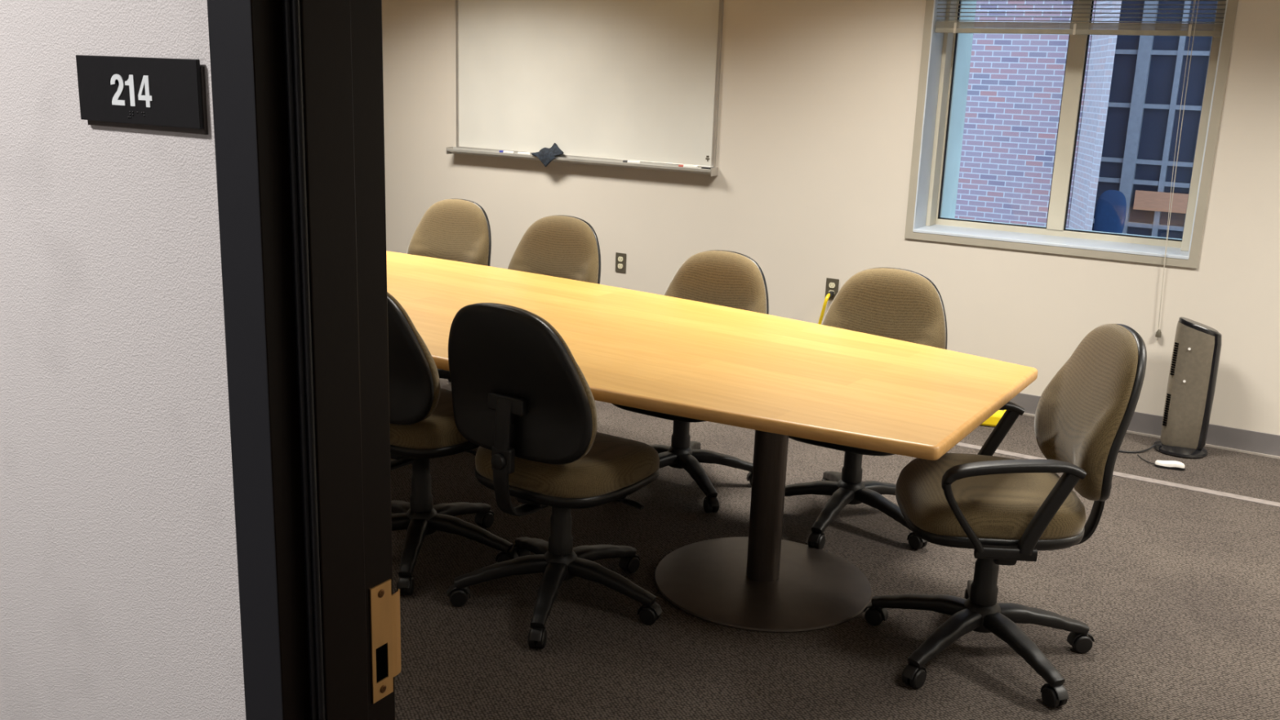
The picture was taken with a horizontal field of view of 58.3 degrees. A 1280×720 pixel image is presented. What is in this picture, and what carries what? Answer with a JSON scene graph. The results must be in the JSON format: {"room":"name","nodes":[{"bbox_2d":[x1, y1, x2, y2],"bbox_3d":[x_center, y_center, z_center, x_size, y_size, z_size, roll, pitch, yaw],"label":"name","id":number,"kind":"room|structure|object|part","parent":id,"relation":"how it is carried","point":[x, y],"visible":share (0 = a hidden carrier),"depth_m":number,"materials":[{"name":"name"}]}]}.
{"room":"office corridor","nodes":[
{"label":"office corridor","id":0,"kind":"room"},
{"bbox_2d":[0,0,245,719],"bbox_3d":[-1.870,-0.316,1.931,9.000,2.750,0.135,10,16,29],"label":"wall","id":1,"kind":"structure","parent":0,"point":[119,588],"depth_m":1.09,"materials":[{"name":"paint"}]},
{"bbox_2d":[75,54,208,134],"bbox_3d":[-0.429,-0.229,0.984,0.160,0.060,0.008,10,16,29],"label":"room sign","id":2,"kind":"object","parent":1,"relation":"attached to","point":[143,93],"visible":1,"depth_m":0.98,"materials":[{"name":"black plastic"}]},
{"bbox_2d":[207,0,400,719],"bbox_3d":[0.111,0.309,0.867,1.017,2.190,0.158,10,16,29],"label":"door frame","id":3,"kind":"structure","parent":1,"relation":"in","point":[297,86],"depth_m":1.00,"materials":[{"name":"paint"}]},
{"bbox_3d":[-0.254,0.280,1.152,0.005,0.124,0.045,9,15,25],"label":"strike plate","id":4,"kind":"part","parent":3,"relation":"part of","materials":[{"name":"metal"}]},
{"bbox_2d":[382,0,1279,435],"bbox_3d":[0.982,-1.327,6.399,9.200,2.750,0.614,10,16,29],"label":"wall","id":5,"kind":"structure","parent":0,"point":[817,105],"depth_m":6.01,"materials":[{"name":"paint"}]},
{"bbox_2d":[446,0,724,176],"bbox_3d":[-0.376,-1.775,6.712,1.895,1.245,0.084,10,16,29],"label":"whiteboard","id":6,"kind":"object","parent":5,"relation":"attached to","point":[608,82],"visible":1,"depth_m":6.71,"materials":[{"name":"plastic"}]},
{"bbox_2d":[498,150,514,153],"bbox_3d":[-0.823,-1.284,7.086,0.103,0.017,0.017,9,16,26],"label":"marker","id":7,"kind":"object","parent":6,"relation":"on","point":[500,151],"visible":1,"depth_m":7.08,"materials":[{"name":"blue"}]},
{"bbox_2d":[517,151,531,155],"bbox_3d":[-0.708,-1.264,7.022,0.089,0.017,0.017,9,16,26],"label":"marker","id":8,"kind":"object","parent":6,"relation":"on","point":[518,153],"visible":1,"depth_m":7.01,"materials":[{"name":"white plastic"}]},
{"bbox_2d":[531,142,564,167],"bbox_3d":[-0.556,-1.237,6.915,0.216,0.145,0.070,10,16,29],"label":"cleaning cloth","id":9,"kind":"object","parent":6,"relation":"on","point":[546,155],"visible":1,"depth_m":6.90,"materials":[{"name":"grey fabric"}]},
{"bbox_2d":[447,146,711,174],"bbox_3d":[-0.396,-1.194,6.857,1.887,0.042,0.082,10,16,29],"label":"marker tray","id":10,"kind":"object","parent":6,"relation":"on","point":[589,158],"depth_m":6.77,"materials":[{"name":"metal"}]},
{"bbox_2d":[622,160,640,164],"bbox_3d":[-0.048,-1.146,6.643,0.109,0.017,0.017,9,16,26],"label":"marker","id":11,"kind":"object","parent":6,"relation":"on","point":[624,161],"visible":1,"depth_m":6.63,"materials":[{"name":"black"}]},
{"bbox_2d":[678,164,697,168],"bbox_3d":[0.273,-1.089,6.460,0.116,0.017,0.017,9,16,26],"label":"marker","id":12,"kind":"object","parent":6,"relation":"on","point":[680,166],"visible":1,"depth_m":6.45,"materials":[{"name":"red"}]},
{"bbox_2d":[701,165,713,168],"bbox_3d":[0.376,-1.075,6.407,0.060,0.020,0.032,10,16,29],"label":"eraser","id":13,"kind":"object","parent":6,"relation":"on","point":[703,166],"visible":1,"depth_m":6.39,"materials":[{"name":"black"}]},
{"bbox_2d":[615,252,626,272],"bbox_3d":[-0.116,-0.583,6.867,0.072,0.116,0.010,10,16,29],"label":"wall outlet","id":14,"kind":"object","parent":5,"relation":"attached to","point":[620,258],"visible":1,"depth_m":6.86,"materials":[{"name":"black"}]},
{"bbox_2d":[617,263,622,268],"bbox_3d":[-0.119,-0.562,6.870,0.035,0.029,0.004,10,16,29],"label":"receptacle","id":15,"kind":"object","parent":14,"relation":"attached to","point":[620,265],"depth_m":6.87,"materials":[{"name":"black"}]},
{"bbox_2d":[617,256,622,262],"bbox_3d":[-0.117,-0.603,6.860,0.035,0.029,0.004,10,16,29],"label":"receptacle","id":16,"kind":"object","parent":14,"relation":"attached to","point":[620,258],"depth_m":6.86,"materials":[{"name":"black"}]},
{"bbox_2d":[825,277,839,299],"bbox_3d":[1.039,-0.383,6.205,0.072,0.116,0.010,10,16,29],"label":"wall outlet","id":17,"kind":"object","parent":5,"relation":"attached to","point":[832,284],"visible":0.91,"depth_m":6.20,"materials":[{"name":"black"}]},
{"bbox_2d":[828,282,835,288],"bbox_3d":[1.038,-0.403,6.198,0.035,0.029,0.004,10,16,29],"label":"receptacle","id":18,"kind":"object","parent":17,"relation":"attached to","point":[831,285],"depth_m":6.20,"materials":[{"name":"beige plastic"}]},
{"bbox_2d":[904,0,1238,268],"bbox_3d":[2.163,-1.353,5.692,1.383,1.575,0.676,10,16,29],"label":"window","id":19,"kind":"structure","parent":5,"relation":"in","point":[945,58],"depth_m":5.75,"materials":[{"name":"paint"}]},
{"bbox_3d":[2.045,-0.597,5.721,1.299,0.014,0.316,10,16,29],"label":"sill","id":20,"kind":"part","parent":19,"relation":"part of","materials":[{"name":"paint"}]},
{"bbox_3d":[2.165,-1.354,5.694,1.303,1.495,0.070,10,16,29],"label":"frame","id":21,"kind":"part","parent":19,"relation":"part of","materials":[{"name":"metal"}]},
{"bbox_2d":[934,0,1226,337],"bbox_3d":[1.996,-1.105,5.476,1.287,1.867,0.085,10,16,29],"label":"window blind","id":22,"kind":"object","parent":19,"relation":"attached to","point":[962,27],"visible":1,"depth_m":5.33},
{"bbox_3d":[1.557,-1.836,5.589,0.012,0.470,0.003,10,16,29],"label":"ladder cord","id":23,"kind":"part","parent":22,"relation":"part of","materials":[{"name":"beige fabric"}]},
{"bbox_3d":[2.040,-1.750,5.312,0.012,0.470,0.003,10,16,29],"label":"ladder cord","id":24,"kind":"part","parent":22,"relation":"part of","materials":[{"name":"beige fabric"}]},
{"bbox_3d":[2.023,-1.542,5.388,1.287,0.024,0.026,10,16,29],"label":"rail","id":25,"kind":"part","parent":22,"relation":"part of","materials":[{"name":"beige metal"}]},
{"bbox_3d":[2.447,-1.022,5.179,0.049,1.810,0.013,10,16,29],"label":"lift cord","id":26,"kind":"part","parent":22,"relation":"part of","materials":[{"name":"beige fabric"}]},
{"bbox_3d":[2.463,-1.675,5.070,0.012,0.470,0.003,10,16,29],"label":"ladder cord","id":27,"kind":"part","parent":22,"relation":"part of","materials":[{"name":"beige fabric"}]},
{"bbox_2d":[1001,392,1279,458],"bbox_3d":[0.777,0.013,6.458,8.800,0.102,0.006,10,16,29],"label":"baseboard","id":28,"kind":"structure","parent":5,"relation":"attached to","point":[1217,435],"depth_m":5.35,"materials":[{"name":"plastic"}]},
{"bbox_2d":[390,377,1279,719],"bbox_3d":[-0.992,0.779,3.603,9.200,0.120,8.120,10,16,29],"label":"floor","id":29,"kind":"structure","parent":0,"point":[1176,591],"depth_m":3.52,"materials":[{"name":"carpet"}]},
{"bbox_2d":[406,198,491,381],"bbox_3d":[-1.074,-0.290,5.647,0.658,0.960,0.662,9,16,27],"label":"chair","id":30,"kind":"object","parent":29,"relation":"on","point":[455,229],"visible":0.2,"depth_m":5.72,"materials":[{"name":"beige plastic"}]},
{"bbox_3d":[-0.902,0.089,5.719,0.296,0.090,0.061,2,14,0],"label":"leg","id":31,"kind":"part","parent":30,"relation":"part of","materials":[{"name":"black plastic"}]},
{"bbox_2d":[406,199,488,266],"bbox_3d":[-0.950,-0.578,5.757,0.495,0.446,0.146,9,16,27],"label":"backrest cushion","id":32,"kind":"object","parent":30,"relation":"on","point":[450,229],"depth_m":5.72,"materials":[{"name":"beige fabric"}]},
{"bbox_2d":[386,291,518,595],"bbox_3d":[-0.711,0.177,3.778,0.668,0.982,0.665,11,16,31],"label":"chair","id":33,"kind":"object","parent":29,"relation":"on","point":[423,427],"visible":0.49,"depth_m":3.55,"materials":[{"name":"black plastic"}]},
{"bbox_3d":[-0.842,0.520,3.998,0.061,0.090,0.296,-9,17,-36],"label":"leg","id":34,"kind":"part","parent":33,"relation":"part of","materials":[{"name":"black plastic"}]},
{"bbox_3d":[-0.902,0.566,3.804,0.296,0.090,0.061,-3,15,-19],"label":"leg","id":35,"kind":"part","parent":33,"relation":"part of","materials":[{"name":"black plastic"}]},
{"bbox_3d":[-0.732,0.601,3.690,0.061,0.090,0.296,2,14,-2],"label":"leg","id":36,"kind":"part","parent":33,"relation":"part of","materials":[{"name":"black plastic"}]},
{"bbox_2d":[386,291,439,421],"bbox_3d":[-0.834,-0.040,3.519,0.495,0.446,0.146,11,16,31],"label":"backrest cushion","id":37,"kind":"object","parent":33,"relation":"on","point":[414,381],"depth_m":3.42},
{"bbox_2d":[389,388,468,448],"bbox_3d":[-0.711,0.179,3.784,0.500,0.106,0.476,11,16,31],"label":"seat cushion","id":38,"kind":"object","parent":33,"relation":"on","point":[440,430],"depth_m":3.55,"materials":[{"name":"brown fabric"}]},
{"bbox_3d":[-0.634,0.526,4.003,0.061,0.090,0.296,11,17,33],"label":"leg","id":39,"kind":"part","parent":33,"relation":"part of","materials":[{"name":"black plastic"}]},
{"bbox_3d":[-0.566,0.576,3.813,0.296,0.090,0.061,6,15,16],"label":"leg","id":40,"kind":"part","parent":33,"relation":"part of","materials":[{"name":"black plastic"}]},
{"bbox_3d":[-0.562,0.298,3.743,0.194,0.026,0.034,10,16,29],"label":"lever","id":41,"kind":"part","parent":33,"relation":"part of","materials":[{"name":"black plastic"}]},
{"bbox_2d":[507,215,600,284],"bbox_3d":[-0.491,-0.140,5.125,0.662,0.960,0.658,10,16,29],"label":"chair","id":42,"kind":"object","parent":29,"relation":"on","point":[564,246],"visible":0.14,"depth_m":5.21,"materials":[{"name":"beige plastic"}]},
{"bbox_2d":[446,302,662,648],"bbox_3d":[-0.214,0.272,3.466,0.656,0.982,0.663,11,16,31],"label":"chair","id":43,"kind":"object","parent":29,"relation":"on","point":[520,394],"visible":1,"depth_m":3.25,"materials":[{"name":"black plastic"}]},
{"bbox_3d":[-0.397,0.285,3.207,0.048,0.047,0.020,11,16,31],"label":"height knob","id":44,"kind":"part","parent":43,"relation":"part of","materials":[{"name":"black plastic"}]},
{"bbox_3d":[-0.422,0.652,3.529,0.296,0.090,0.061,-1,14,-10],"label":"leg","id":45,"kind":"part","parent":43,"relation":"part of","materials":[{"name":"black plastic"}]},
{"bbox_3d":[-0.331,0.610,3.711,0.061,0.090,0.296,-5,16,-28],"label":"leg","id":46,"kind":"part","parent":43,"relation":"part of","materials":[{"name":"black plastic"}]},
{"bbox_2d":[476,302,597,458],"bbox_3d":[-0.346,0.053,3.218,0.495,0.446,0.146,11,16,31],"label":"backrest cushion","id":47,"kind":"object","parent":43,"relation":"on","point":[535,401],"depth_m":3.14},
{"bbox_3d":[-0.272,0.692,3.390,0.061,0.090,0.296,4,14,7],"label":"leg","id":48,"kind":"part","parent":43,"relation":"part of","materials":[{"name":"black plastic"}]},
{"bbox_2d":[475,431,659,498],"bbox_3d":[-0.225,0.295,3.489,0.500,0.106,0.476,11,16,31],"label":"seat cushion","id":49,"kind":"object","parent":43,"relation":"on","point":[615,467],"depth_m":3.30,"materials":[{"name":"brown fabric"}]},
{"bbox_3d":[-0.125,0.624,3.685,0.061,0.090,0.296,15,19,42],"label":"leg","id":50,"kind":"part","parent":43,"relation":"part of","materials":[{"name":"black plastic"}]},
{"bbox_3d":[-0.088,0.674,3.486,0.296,0.090,0.061,9,15,25],"label":"leg","id":51,"kind":"part","parent":43,"relation":"part of","materials":[{"name":"black plastic"}]},
{"bbox_3d":[-0.075,0.415,3.447,0.194,0.026,0.034,10,16,29],"label":"lever","id":52,"kind":"part","parent":43,"relation":"part of","materials":[{"name":"black plastic"}]},
{"bbox_2d":[611,249,768,513],"bbox_3d":[0.180,0.051,4.545,0.669,0.918,0.637,6,14,14],"label":"chair","id":53,"kind":"object","parent":29,"relation":"on","point":[727,278],"visible":0.4,"depth_m":4.58,"materials":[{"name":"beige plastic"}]},
{"bbox_3d":[0.011,0.377,4.697,0.296,0.090,0.061,11,16,31],"label":"leg","id":54,"kind":"part","parent":53,"relation":"part of","materials":[{"name":"black plastic"}]},
{"bbox_3d":[0.022,0.427,4.495,0.296,0.090,0.061,-9,18,-38],"label":"leg","id":55,"kind":"part","parent":53,"relation":"part of","materials":[{"name":"black plastic"}]},
{"bbox_3d":[0.205,0.365,4.771,0.061,0.090,0.296,6,14,14],"label":"leg","id":56,"kind":"part","parent":53,"relation":"part of","materials":[{"name":"black plastic"}]},
{"bbox_3d":[0.224,0.447,4.444,0.061,0.090,0.296,-3,15,-21],"label":"leg","id":57,"kind":"part","parent":53,"relation":"part of","materials":[{"name":"black plastic"}]},
{"bbox_2d":[664,250,766,314],"bbox_3d":[0.302,-0.212,4.644,0.495,0.446,0.146,11,16,31],"label":"backrest cushion","id":58,"kind":"object","parent":53,"relation":"on","point":[727,278],"depth_m":4.61,"materials":[{"name":"beige fabric"}]},
{"bbox_3d":[0.337,0.408,4.615,0.296,0.090,0.061,1,14,-4],"label":"leg","id":59,"kind":"part","parent":53,"relation":"part of","materials":[{"name":"black plastic"}]},
{"bbox_2d":[386,250,1037,632],"bbox_3d":[-0.827,0.111,4.528,4.478,0.740,1.400,11,17,33],"label":"conference table","id":60,"kind":"object","parent":29,"relation":"on","point":[779,378],"visible":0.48,"depth_m":3.63,"materials":[{"name":"brown wood"}]},
{"bbox_2d":[817,290,834,324],"bbox_3d":[1.296,-0.059,6.020,0.846,0.502,0.093,12,17,35],"label":"extension cord","id":61,"kind":"object","parent":29,"relation":"on","point":[830,294],"visible":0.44,"depth_m":6.18,"materials":[{"name":"yellow plastic"}]},
{"bbox_3d":[1.295,-0.057,6.019,0.847,0.498,0.082,12,17,34],"label":"cord","id":62,"kind":"part","parent":61,"relation":"part of","materials":[{"name":"yellow plastic"}]},
{"bbox_2d":[784,266,947,549],"bbox_3d":[0.789,0.161,4.181,0.668,0.922,0.665,10,16,29],"label":"chair","id":63,"kind":"object","parent":29,"relation":"on","point":[892,303],"visible":0.45,"depth_m":4.26,"materials":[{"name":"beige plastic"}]},
{"bbox_3d":[0.612,0.492,4.318,0.296,0.090,0.061,5,14,12],"label":"leg","id":64,"kind":"part","parent":63,"relation":"part of","materials":[{"name":"black plastic"}]},
{"bbox_3d":[0.768,0.464,4.452,0.061,0.090,0.296,1,14,-5],"label":"leg","id":65,"kind":"part","parent":63,"relation":"part of","materials":[{"name":"black plastic"}]},
{"bbox_3d":[0.694,0.541,4.133,0.061,0.090,0.296,10,16,29],"label":"leg","id":66,"kind":"part","parent":63,"relation":"part of","materials":[{"name":"black plastic"}]},
{"bbox_3d":[0.947,0.496,4.350,0.296,0.090,0.061,-4,15,-23],"label":"leg","id":67,"kind":"part","parent":63,"relation":"part of","materials":[{"name":"black plastic"}]},
{"bbox_3d":[0.901,0.544,4.153,0.061,0.090,0.296,-10,18,-40],"label":"leg","id":68,"kind":"part","parent":63,"relation":"part of","materials":[{"name":"black plastic"}]},
{"bbox_2d":[821,267,946,349],"bbox_3d":[0.920,-0.116,4.324,0.495,0.446,0.146,10,16,29],"label":"backrest cushion","id":69,"kind":"object","parent":63,"relation":"on","point":[892,303],"depth_m":4.29,"materials":[{"name":"brown fabric"}]},
{"bbox_2d":[980,409,1006,426],"bbox_3d":[1.730,0.256,5.711,0.209,0.065,0.335,6,15,16],"label":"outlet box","id":70,"kind":"object","parent":29,"relation":"on","point":[993,420],"visible":0.2,"depth_m":5.55,"materials":[{"name":"yellow plastic"}]},
{"bbox_2d":[862,324,1146,707],"bbox_3d":[1.018,0.373,3.240,0.658,0.982,0.662,3,14,2],"label":"chair","id":71,"kind":"object","parent":29,"relation":"on","point":[1007,510],"visible":0.94,"depth_m":3.10,"materials":[{"name":"brown fabric"}]},
{"bbox_3d":[0.836,0.726,3.410,0.296,0.090,0.061,10,16,29],"label":"leg","id":72,"kind":"part","parent":71,"relation":"part of","materials":[{"name":"black plastic"}]},
{"bbox_3d":[0.854,0.777,3.209,0.296,0.090,0.061,-10,18,-40],"label":"leg","id":73,"kind":"part","parent":71,"relation":"part of","materials":[{"name":"black plastic"}]},
{"bbox_3d":[1.027,0.713,3.491,0.061,0.090,0.296,5,14,12],"label":"leg","id":74,"kind":"part","parent":71,"relation":"part of","materials":[{"name":"black plastic"}]},
{"bbox_2d":[896,453,1086,539],"bbox_3d":[0.981,0.382,3.231,0.476,0.106,0.500,3,14,2],"label":"seat cushion","id":75,"kind":"object","parent":71,"relation":"on","point":[1002,506],"depth_m":3.08,"materials":[{"name":"brown fabric"}]},
{"bbox_3d":[0.976,0.240,3.487,0.353,0.254,0.051,3,14,2],"label":"armrest","id":76,"kind":"part","parent":71,"relation":"part of","materials":[{"name":"black plastic"}]},
{"bbox_3d":[0.948,0.376,2.941,0.353,0.254,0.052,3,14,2],"label":"armrest","id":77,"kind":"part","parent":71,"relation":"part of","materials":[{"name":"black plastic"}]},
{"bbox_3d":[1.057,0.795,3.165,0.061,0.090,0.296,-4,15,-23],"label":"leg","id":78,"kind":"part","parent":71,"relation":"part of","materials":[{"name":"black plastic"}]},
{"bbox_3d":[1.164,0.755,3.340,0.296,0.090,0.061,1,14,-5],"label":"leg","id":79,"kind":"part","parent":71,"relation":"part of","materials":[{"name":"black plastic"}]},
{"bbox_2d":[1034,324,1137,501],"bbox_3d":[1.233,0.125,3.155,0.146,0.446,0.495,3,14,2],"label":"backrest cushion","id":80,"kind":"object","parent":71,"relation":"on","point":[1083,416],"depth_m":3.07,"materials":[{"name":"brown fabric"}]},
{"bbox_2d":[955,442,1279,507],"bbox_3d":[0.411,0.199,5.876,8.700,0.004,0.052,10,16,29],"label":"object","id":81,"kind":"structure","parent":29,"relation":"on","point":[959,444],"depth_m":4.83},
{"bbox_2d":[1137,453,1185,471],"bbox_3d":[2.296,0.447,5.092,0.084,0.032,0.232,-8,17,-36],"label":"power adapter","id":82,"kind":"object","parent":29,"relation":"on","point":[1168,464],"visible":1,"depth_m":5.03,"materials":[{"name":"white plastic"}]},
{"bbox_2d":[1118,316,1222,458],"bbox_3d":[2.385,0.122,5.187,0.476,0.622,0.232,-2,14,-15],"label":"heater","id":83,"kind":"object","parent":29,"relation":"on","point":[1197,348],"visible":0.96,"depth_m":5.17,"materials":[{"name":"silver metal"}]},
{"bbox_3d":[2.265,0.402,5.261,0.303,0.034,0.074,3,14,4],"label":"power cord","id":84,"kind":"part","parent":83,"relation":"part of","materials":[{"name":"black plastic"}]},
{"bbox_3d":[2.513,-0.147,5.152,0.171,0.073,0.115,6,15,17],"label":"panel","id":85,"kind":"part","parent":83,"relation":"part of","materials":[{"name":"black plastic"}]},
{"bbox_2d":[1196,333,1222,448],"bbox_3d":[2.578,0.136,5.197,0.048,0.534,0.106,6,15,17],"label":"panel","id":86,"kind":"object","parent":83,"relation":"attached to","point":[1214,343],"depth_m":5.15,"materials":[{"name":"black plastic"}]},
{"label":"outside","id":87,"kind":"structure","parent":0,"visible":0},
{"bbox_3d":[16.852,-1.276,29.069,60.000,0.200,53.560,10,16,29],"label":"ground","id":88,"kind":"structure","parent":87,"visible":0},
{"bbox_2d":[955,0,1121,231],"bbox_3d":[2.661,-4.660,14.332,7.080,12.500,4.500,10,16,29],"label":"brick building","id":89,"kind":"structure","parent":88,"relation":"on","point":[1015,82],"depth_m":12.38,"materials":[{"name":"red brick"}]},
{"bbox_3d":[5.947,-1.127,14.735,1.400,0.120,0.800,10,16,29],"label":"ledge","id":90,"kind":"object","parent":89,"relation":"attached to","visible":0},
{"bbox_2d":[1093,190,1126,233],"bbox_3d":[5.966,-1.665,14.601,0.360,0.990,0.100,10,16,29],"label":"chair","id":91,"kind":"object","parent":90,"relation":"on","point":[1111,206],"visible":0.76,"depth_m":14.50,"materials":[{"name":"fabric"}]},
{"bbox_2d":[1092,0,1217,239],"bbox_3d":[9.659,-4.284,13.823,10.300,12.500,0.160,10,16,29],"label":"building","id":92,"kind":"structure","parent":88,"relation":"on","point":[1137,162],"depth_m":15.68,"materials":[{"name":"dark glass"},{"name":"metal"}]}
]}

